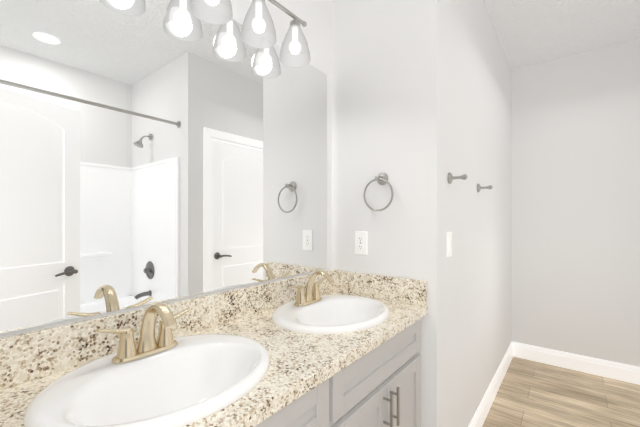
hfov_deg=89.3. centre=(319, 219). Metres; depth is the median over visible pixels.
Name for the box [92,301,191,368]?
faucet
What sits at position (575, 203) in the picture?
wall
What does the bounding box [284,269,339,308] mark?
faucet
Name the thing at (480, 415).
baseboard
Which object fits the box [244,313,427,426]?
bathroom vanity
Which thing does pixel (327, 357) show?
countertop
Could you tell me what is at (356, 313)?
sink
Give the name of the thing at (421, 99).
wall
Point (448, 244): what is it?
rocker light switch
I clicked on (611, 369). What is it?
baseboard
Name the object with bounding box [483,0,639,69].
ceiling
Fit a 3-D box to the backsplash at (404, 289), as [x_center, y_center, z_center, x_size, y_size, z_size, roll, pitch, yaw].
[0.271,0.326,1.580,0.500,0.112,0.020,0,0,38]
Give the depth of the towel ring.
1.55 m
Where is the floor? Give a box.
[482,356,639,426]
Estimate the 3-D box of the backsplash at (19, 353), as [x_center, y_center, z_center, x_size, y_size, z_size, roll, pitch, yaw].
[-0.381,0.326,1.171,0.020,0.112,1.468,0,0,38]
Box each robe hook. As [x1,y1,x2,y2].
[447,173,467,183]
[477,184,492,191]
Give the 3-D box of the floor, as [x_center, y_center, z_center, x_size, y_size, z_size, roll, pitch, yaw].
[1.339,1.331,1.197,2.941,0.050,3.875,0,0,38]
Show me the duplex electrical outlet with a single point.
(361, 242)
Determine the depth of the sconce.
1.23 m
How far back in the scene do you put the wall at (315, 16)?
1.62 m
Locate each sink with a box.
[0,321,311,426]
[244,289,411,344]
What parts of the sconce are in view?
lamp shade, bulb, frame, lamp shade, lamp shade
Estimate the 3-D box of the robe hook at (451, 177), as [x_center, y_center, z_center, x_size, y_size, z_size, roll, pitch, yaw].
[0.649,-0.197,1.522,0.082,0.054,0.054,0,0,38]
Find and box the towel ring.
[363,173,392,210]
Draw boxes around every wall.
[0,0,331,337]
[332,0,511,426]
[512,39,639,366]
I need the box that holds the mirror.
[0,0,326,333]
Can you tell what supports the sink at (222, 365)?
in the countertop
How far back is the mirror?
0.98 m
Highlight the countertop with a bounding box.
[0,305,427,426]
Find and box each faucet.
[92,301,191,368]
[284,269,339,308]
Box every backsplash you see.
[0,277,299,376]
[340,270,426,304]
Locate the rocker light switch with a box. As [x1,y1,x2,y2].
[446,232,451,256]
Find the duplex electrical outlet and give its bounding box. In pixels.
[355,231,366,254]
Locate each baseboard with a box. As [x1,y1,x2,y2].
[468,342,512,426]
[513,342,639,384]
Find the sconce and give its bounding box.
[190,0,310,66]
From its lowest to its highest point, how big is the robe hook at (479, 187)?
0.054 m

